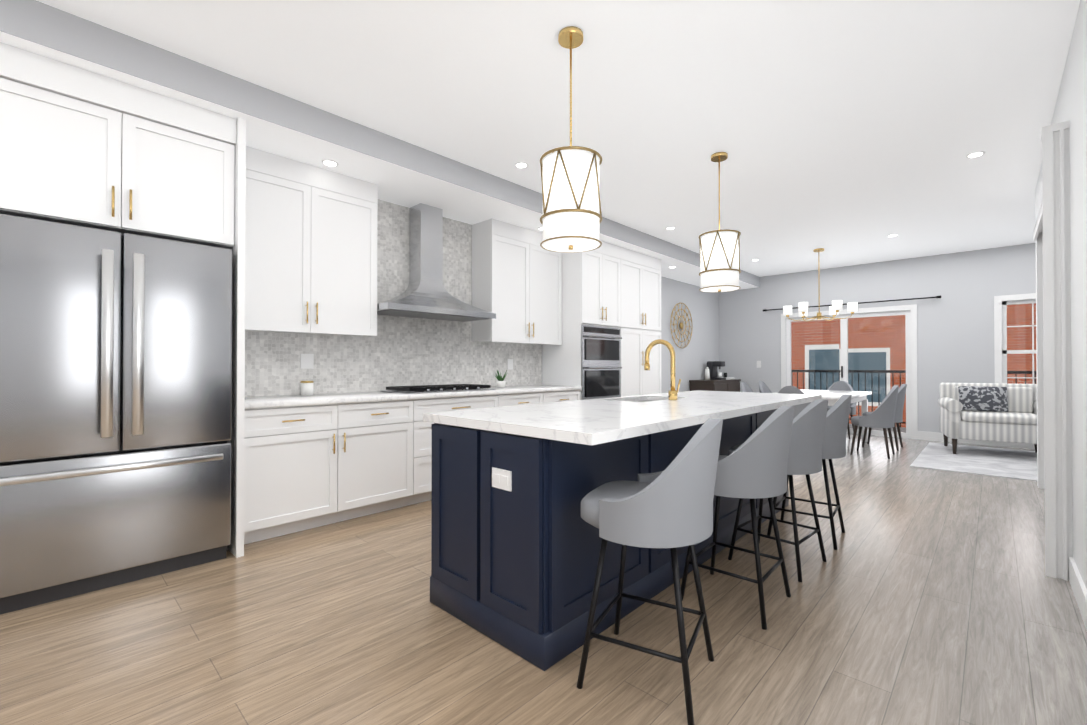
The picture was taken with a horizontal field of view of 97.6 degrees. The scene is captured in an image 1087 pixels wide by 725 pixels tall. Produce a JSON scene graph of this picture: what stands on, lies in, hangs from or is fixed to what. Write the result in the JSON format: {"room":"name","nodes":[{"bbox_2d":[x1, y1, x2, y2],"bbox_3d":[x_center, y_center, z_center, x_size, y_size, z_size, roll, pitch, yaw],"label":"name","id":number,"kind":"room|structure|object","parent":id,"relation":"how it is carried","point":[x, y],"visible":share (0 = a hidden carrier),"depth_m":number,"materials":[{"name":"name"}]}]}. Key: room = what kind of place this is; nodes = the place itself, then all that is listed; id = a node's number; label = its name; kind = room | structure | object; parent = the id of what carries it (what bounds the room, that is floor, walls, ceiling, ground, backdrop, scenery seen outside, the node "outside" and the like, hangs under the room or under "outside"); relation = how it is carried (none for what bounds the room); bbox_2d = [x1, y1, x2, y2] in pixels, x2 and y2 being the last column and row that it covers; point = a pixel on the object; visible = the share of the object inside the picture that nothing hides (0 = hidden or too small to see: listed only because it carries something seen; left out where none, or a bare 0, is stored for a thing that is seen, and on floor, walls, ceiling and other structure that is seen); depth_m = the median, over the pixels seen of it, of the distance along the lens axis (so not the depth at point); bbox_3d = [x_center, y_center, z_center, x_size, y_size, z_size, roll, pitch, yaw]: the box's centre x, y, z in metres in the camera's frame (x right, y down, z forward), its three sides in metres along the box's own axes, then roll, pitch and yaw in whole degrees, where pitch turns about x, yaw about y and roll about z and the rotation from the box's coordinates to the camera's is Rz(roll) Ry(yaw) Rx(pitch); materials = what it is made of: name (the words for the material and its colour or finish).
{"room":"dining room and kitchen","nodes":[
{"label":"dining room and kitchen","id":0,"kind":"room"},
{"bbox_2d":[0,0,759,289],"bbox_3d":[-0.125,-1.571,5.182,0.804,0.199,11.600,0,-1,43],"label":"ceiling","id":1,"kind":"structure","parent":0,"point":[401,172],"depth_m":3.22,"materials":[{"name":"white paint"}]},
{"bbox_2d":[321,160,338,166],"bbox_3d":[-1.587,-1.480,3.536,0.118,0.006,0.118,0,0,10],"label":"recessed light","id":2,"kind":"object","parent":1,"relation":"in","point":[330,163],"depth_m":3.53,"materials":[{"name":"white plastic"}]},
{"bbox_2d":[247,276,718,396],"bbox_3d":[-0.472,-0.239,5.500,0.150,2.860,12.000,0,-1,43],"label":"wall","id":3,"kind":"structure","parent":0,"point":[696,353],"depth_m":8.70,"materials":[{"name":"grey paint"}]},
{"bbox_2d":[300,354,313,368],"bbox_3d":[-1.912,-0.011,3.846,0.005,0.120,0.100,0,-1,43],"label":"outlet","id":4,"kind":"object","parent":3,"relation":"attached to","point":[306,361],"depth_m":3.84,"materials":[{"name":"white plastic"}]},
{"bbox_2d":[245,146,377,335],"bbox_3d":[-1.845,-0.851,3.659,0.362,1.258,1.060,0,-1,43],"label":"upper cabinet","id":5,"kind":"object","parent":3,"relation":"attached to","point":[311,249],"visible":0.88,"depth_m":3.54,"materials":[{"name":"white wood"}]},
{"bbox_2d":[245,199,541,396],"bbox_3d":[-1.186,-0.605,4.630,0.011,1.740,3.380,0,-1,43],"label":"tile backsplash","id":6,"kind":"structure","parent":3,"relation":"attached to","point":[402,351],"depth_m":4.43,"materials":[{"name":"grey tile"}]},
{"bbox_2d":[377,203,495,321],"bbox_3d":[-1.038,-0.951,4.423,0.486,1.047,1.150,0,-1,43],"label":"range hood","id":7,"kind":"object","parent":3,"relation":"attached to","point":[425,294],"visible":0.92,"depth_m":4.44,"materials":[{"name":"silver metal"}]},
{"bbox_2d":[508,359,512,369],"bbox_3d":[-0.380,0.021,5.467,0.005,0.120,0.080,0,-1,43],"label":"outlet","id":8,"kind":"object","parent":3,"relation":"attached to","point":[510,361],"depth_m":5.46,"materials":[{"name":"white plastic"}]},
{"bbox_2d":[472,218,561,344],"bbox_3d":[-0.260,-0.839,5.336,0.362,1.258,1.083,0,-1,43],"label":"upper cabinet","id":9,"kind":"object","parent":3,"relation":"attached to","point":[516,279],"visible":0.98,"depth_m":5.09,"materials":[{"name":"white wood"}]},
{"bbox_2d":[670,303,691,347],"bbox_3d":[2.452,-0.657,8.450,0.030,0.814,0.814,0,-1,43],"label":"wall art","id":10,"kind":"object","parent":3,"relation":"attached to","point":[681,325],"visible":1,"depth_m":8.43,"materials":[{"name":"gold metal"}]},
{"bbox_2d":[0,433,1086,724],"bbox_3d":[2.344,1.222,2.828,8.000,0.100,12.000,0,-1,43],"label":"floor","id":11,"kind":"structure","parent":0,"point":[928,597],"depth_m":2.01,"materials":[{"name":"brown wood"}]},
{"bbox_2d":[0,214,231,614],"bbox_3d":[-2.436,0.243,2.702,0.775,1.855,0.992,0,-1,43],"label":"fridge","id":12,"kind":"object","parent":11,"relation":"on","point":[115,400],"visible":1,"depth_m":2.42,"materials":[{"name":"grey metal"}]},
{"bbox_2d":[0,42,245,557],"bbox_3d":[-2.466,-0.158,2.732,0.726,2.658,1.127,0,-1,43],"label":"tall cabinet","id":13,"kind":"object","parent":11,"relation":"on","point":[83,147],"visible":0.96,"depth_m":2.55,"materials":[{"name":"white wood"}]},
{"bbox_2d":[244,401,415,543],"bbox_3d":[-1.698,0.737,3.625,0.606,0.880,1.230,0,-1,43],"label":"base cabinet","id":14,"kind":"object","parent":11,"relation":"on","point":[314,461],"depth_m":3.36,"materials":[{"name":"white wood"}]},
{"bbox_2d":[245,385,581,408],"bbox_3d":[-0.953,0.283,4.403,0.626,0.040,3.380,0,-1,43],"label":"countertop","id":15,"kind":"structure","parent":14,"relation":"on","point":[335,398],"depth_m":3.72,"materials":[{"name":"white stone"}]},
{"bbox_2d":[300,381,313,395],"bbox_3d":[-1.847,0.200,3.715,0.092,0.113,0.094,0,-1,43],"label":"canister","id":16,"kind":"object","parent":15,"relation":"on","point":[306,388],"visible":0.98,"depth_m":3.68,"materials":[{"name":"white ceramic"}]},
{"bbox_2d":[380,384,495,393],"bbox_3d":[-0.954,0.238,4.397,0.480,0.046,0.940,0,-1,43],"label":"cooktop","id":17,"kind":"object","parent":15,"relation":"in","point":[417,389],"visible":1,"depth_m":4.24,"materials":[{"name":"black metal"}]},
{"bbox_2d":[495,370,506,386],"bbox_3d":[-0.458,0.172,5.141,0.143,0.189,0.136,0,-1,43],"label":"plant pot","id":18,"kind":"object","parent":15,"relation":"on","point":[500,382],"visible":1,"depth_m":5.11,"materials":[{"name":"white ceramic"}]},
{"bbox_2d":[416,393,503,502],"bbox_3d":[-0.964,0.743,4.402,0.606,0.880,1.025,0,-1,43],"label":"base cabinet","id":19,"kind":"object","parent":11,"relation":"on","point":[434,404],"depth_m":3.98,"materials":[{"name":"white wood"}]},
{"bbox_2d":[504,389,580,405],"bbox_3d":[-0.225,0.749,5.184,0.606,0.880,1.240,0,-1,43],"label":"base cabinet","id":20,"kind":"object","parent":11,"relation":"on","point":[510,399],"depth_m":4.94,"materials":[{"name":"white wood"}]},
{"bbox_2d":[542,240,661,399],"bbox_3d":[0.851,-0.132,6.265,0.692,2.658,1.790,0,-1,43],"label":"tall cabinet","id":21,"kind":"object","parent":11,"relation":"on","point":[611,312],"visible":0.73,"depth_m":5.81,"materials":[{"name":"white wood"}]},
{"bbox_2d":[423,398,788,670],"bbox_3d":[0.733,0.734,3.121,0.780,0.880,2.951,0,-1,43],"label":"kitchen island","id":22,"kind":"object","parent":11,"relation":"on","point":[516,540],"depth_m":2.01,"materials":[{"name":"blue wood"}]},
{"bbox_2d":[423,390,821,445],"bbox_3d":[0.813,0.273,3.064,1.040,0.040,2.990,0,-1,43],"label":"island countertop","id":23,"kind":"structure","parent":22,"relation":"on","point":[589,422],"depth_m":2.31,"materials":[{"name":"white stone"}]},
{"bbox_2d":[644,339,680,399],"bbox_3d":[0.821,0.047,3.299,0.248,0.415,0.101,0,-1,43],"label":"faucet","id":24,"kind":"object","parent":23,"relation":"on","point":[672,393],"visible":1,"depth_m":3.22,"materials":[{"name":"gold metal"}]},
{"bbox_2d":[577,418,722,724],"bbox_3d":[0.400,0.682,1.783,0.513,0.967,0.506,0,-1,43],"label":"bar stool","id":25,"kind":"object","parent":11,"relation":"on","point":[670,506],"visible":1,"depth_m":1.59,"materials":[{"name":"grey fabric"}]},
{"bbox_2d":[689,379,740,391],"bbox_3d":[3.262,0.771,8.947,0.491,0.890,1.250,0,-1,43],"label":"console","id":26,"kind":"object","parent":11,"relation":"on","point":[732,385],"visible":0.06,"depth_m":8.60,"materials":[{"name":"brown wood"}]},
{"bbox_2d":[705,367,709,379],"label":"bottle","id":27,"kind":"object","parent":26,"relation":"on","point":[707,374],"depth_m":8.65,"materials":[{"name":"white"}]},
{"bbox_2d":[707,361,725,379],"bbox_3d":[3.280,0.151,9.037,0.280,0.348,0.230,0,-1,43],"label":"coffee machine","id":28,"kind":"object","parent":26,"relation":"on","point":[712,366],"visible":0.92,"depth_m":8.97,"materials":[{"name":"grey plastic"}]},
{"bbox_2d":[722,373,734,379],"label":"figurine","id":29,"kind":"object","parent":26,"relation":"on","point":[724,374],"depth_m":9.15,"materials":[{"name":"white"}]},
{"bbox_2d":[681,406,793,629],"bbox_3d":[0.964,0.687,2.348,0.490,0.967,0.507,0,-1,43],"label":"bar stool","id":30,"kind":"object","parent":11,"relation":"on","point":[753,467],"visible":0.85,"depth_m":2.14,"materials":[{"name":"grey fabric"}]},
{"bbox_2d":[741,382,752,391],"bbox_3d":[3.242,0.752,7.170,0.504,0.907,0.509,0,-1,43],"label":"dining chair","id":31,"kind":"object","parent":11,"relation":"on","point":[745,386],"visible":0.06,"depth_m":7.32,"materials":[{"name":"grey fabric"}]},
{"bbox_2d":[758,381,771,392],"bbox_3d":[3.764,0.756,7.722,0.504,0.907,0.509,0,-1,43],"label":"dining chair","id":32,"kind":"object","parent":11,"relation":"on","point":[763,387],"visible":0.1,"depth_m":7.88,"materials":[{"name":"grey fabric"}]},
{"bbox_2d":[728,399,827,581],"bbox_3d":[1.395,0.690,2.806,0.492,0.967,0.507,0,-1,43],"label":"bar stool","id":33,"kind":"object","parent":11,"relation":"on","point":[806,441],"visible":0.69,"depth_m":2.60,"materials":[{"name":"grey fabric"}]},
{"bbox_2d":[778,386,810,418],"bbox_3d":[3.244,0.744,6.112,0.509,0.907,0.504,0,-1,43],"label":"dining chair","id":34,"kind":"object","parent":11,"relation":"on","point":[799,408],"visible":0.04,"depth_m":5.91,"materials":[{"name":"grey fabric"}]},
{"bbox_2d":[767,394,851,549],"bbox_3d":[1.815,0.693,3.250,0.494,0.967,0.507,0,-1,43],"label":"bar stool","id":35,"kind":"object","parent":11,"relation":"on","point":[835,433],"visible":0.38,"depth_m":3.05,"materials":[{"name":"grey fabric"}]},
{"bbox_2d":[775,389,871,441],"bbox_3d":[4.032,0.822,6.945,1.000,0.760,1.800,0,-1,43],"label":"dining table","id":36,"kind":"object","parent":11,"relation":"on","point":[832,397],"visible":0.31,"depth_m":7.01,"materials":[{"name":"stone"}]},
{"bbox_2d":[827,381,856,438],"bbox_3d":[4.821,0.756,7.780,0.509,0.907,0.504,0,-1,43],"label":"dining chair","id":37,"kind":"object","parent":11,"relation":"on","point":[841,386],"visible":0.38,"depth_m":7.83,"materials":[{"name":"grey fabric"}]},
{"bbox_2d":[850,385,898,458],"bbox_3d":[4.300,0.745,6.170,0.504,0.907,0.509,0,-1,43],"label":"dining chair","id":38,"kind":"object","parent":11,"relation":"on","point":[882,415],"visible":1,"depth_m":5.97,"materials":[{"name":"grey fabric"}]},
{"bbox_2d":[862,384,906,450],"bbox_3d":[4.822,0.749,6.722,0.504,0.907,0.509,0,-1,43],"label":"dining chair","id":39,"kind":"object","parent":11,"relation":"on","point":[898,419],"visible":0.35,"depth_m":6.52,"materials":[{"name":"grey fabric"}]},
{"bbox_2d":[910,442,1036,480],"bbox_3d":[6.152,1.182,5.146,3.250,0.012,2.300,0,-1,43],"label":"rug","id":40,"kind":"object","parent":11,"relation":"on","point":[1005,463],"visible":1,"depth_m":5.67,"materials":[{"name":"white fabric"}]},
{"bbox_2d":[938,383,1036,453],"bbox_3d":[5.893,0.732,6.192,1.090,0.900,0.850,0,-1,33],"label":"sofa","id":41,"kind":"object","parent":40,"relation":"on","point":[1017,423],"visible":0.77,"depth_m":6.09,"materials":[{"name":"beige fabric"}]},
{"bbox_2d":[958,386,1008,411],"bbox_3d":[5.799,0.478,6.279,0.480,0.320,0.149,0,-1,33],"label":"pillow","id":42,"kind":"object","parent":41,"relation":"on","point":[979,398],"visible":1,"depth_m":6.24,"materials":[{"name":"grey fabric"}]},
{"bbox_2d":[36,0,1079,276],"bbox_3d":[2.344,-1.738,2.849,8.000,0.100,12.000,0,-1,43],"label":"ceiling","id":43,"kind":"structure","parent":0,"point":[848,132],"depth_m":2.99,"materials":[{"name":"white paint"}]},
{"bbox_2d":[515,162,528,167],"bbox_3d":[-0.187,-1.676,4.044,0.118,0.006,0.118,0,0,31],"label":"recessed light","id":44,"kind":"object","parent":43,"relation":"in","point":[520,164],"depth_m":4.04,"materials":[{"name":"white plastic"}]},
{"bbox_2d":[540,26,601,252],"bbox_3d":[0.141,-1.136,2.450,0.324,1.109,0.324,0,-1,43],"label":"pendant light","id":45,"kind":"object","parent":43,"relation":"hanging from","point":[570,217],"visible":1,"depth_m":2.33,"materials":[{"name":"white fabric"}]},
{"bbox_2d":[698,152,740,291],"bbox_3d":[1.425,-1.125,3.852,0.324,1.109,0.324,0,-1,43],"label":"pendant light","id":46,"kind":"object","parent":43,"relation":"hanging from","point":[720,270],"visible":1,"depth_m":3.73,"materials":[{"name":"white fabric"}]},
{"bbox_2d":[783,248,857,321],"bbox_3d":[4.032,-1.140,6.960,0.916,1.034,0.914,0,-1,43],"label":"chandelier","id":47,"kind":"object","parent":43,"relation":"hanging from","point":[836,307],"visible":1,"depth_m":6.90,"materials":[{"name":"gold metal"}]},
{"bbox_2d":[966,151,985,157],"bbox_3d":[3.490,-1.678,3.843,0.118,0.006,0.118,0,0,31],"label":"recessed light","id":48,"kind":"object","parent":43,"relation":"in","point":[976,154],"depth_m":3.83,"materials":[{"name":"white plastic"}]},
{"bbox_2d":[719,243,1035,432],"bbox_3d":[6.380,-0.227,7.107,7.900,2.860,0.150,0,-1,43],"label":"wall","id":49,"kind":"structure","parent":0,"point":[955,332],"depth_m":7.44,"materials":[{"name":"grey paint"}]},
{"bbox_2d":[781,304,917,438],"bbox_3d":[5.176,0.151,8.189,2.000,2.120,0.108,0,-1,43],"label":"sliding glass door","id":50,"kind":"structure","parent":49,"relation":"in","point":[909,312],"depth_m":7.90,"materials":[{"name":"white painted wood"}]},
{"bbox_2d":[763,296,940,311],"bbox_3d":[5.117,-0.990,8.128,2.590,0.040,0.109,0,-1,43],"label":"curtain rod","id":51,"kind":"object","parent":49,"relation":"attached to","point":[861,302],"visible":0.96,"depth_m":7.79,"materials":[{"name":"black metal"}]},
{"bbox_2d":[791,370,1035,432],"bbox_3d":[6.386,0.716,8.272,5.600,1.150,1.540,0,-1,43],"label":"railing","id":52,"kind":"object","parent":49,"relation":"attached to","point":[898,371],"depth_m":9.14,"materials":[{"name":"grey metal"}]},
{"bbox_2d":[918,431,1034,448],"bbox_3d":[7.478,1.129,5.945,4.420,0.130,0.015,0,-1,43],"label":"baseboard","id":53,"kind":"structure","parent":49,"relation":"attached to","point":[922,435],"depth_m":7.03,"materials":[{"name":"white wood"}]},
{"bbox_2d":[994,293,1036,383],"bbox_3d":[6.934,-0.151,6.514,1.140,1.620,0.130,0,-1,43],"label":"window","id":54,"kind":"structure","parent":49,"relation":"in","point":[1001,303],"depth_m":6.81,"materials":[{"name":"white"}]},
{"bbox_2d":[1035,0,1086,588],"bbox_3d":[1.757,-0.270,1.315,0.140,2.860,8.580,0,-1,43],"label":"wall","id":55,"kind":"structure","parent":0,"point":[1078,139],"depth_m":2.53,"materials":[{"name":"white paint"}]},
{"bbox_2d":[1033,50,1072,580],"bbox_3d":[3.767,-0.253,3.501,0.262,2.859,2.682,0,-1,43],"label":"door frame","id":56,"kind":"structure","parent":55,"relation":"attached to","point":[1052,224],"depth_m":2.59,"materials":[{"name":"white wood"}]},
{"bbox_2d":[1069,557,1086,629],"bbox_3d":[0.786,1.089,0.389,0.015,0.130,5.915,0,-1,43],"label":"baseboard","id":57,"kind":"structure","parent":55,"relation":"attached to","point":[1079,589],"depth_m":2.27,"materials":[{"name":"white wood"}]},
{"label":"outside","id":58,"kind":"structure","parent":0,"visible":0},
{"bbox_2d":[791,303,1036,427],"bbox_3d":[13.045,-2.019,10.969,36.000,14.500,4.100,0,-1,43],"label":"building","id":59,"kind":"structure","parent":58,"point":[877,340],"depth_m":13.63,"materials":[{"name":"orange"}]}
]}

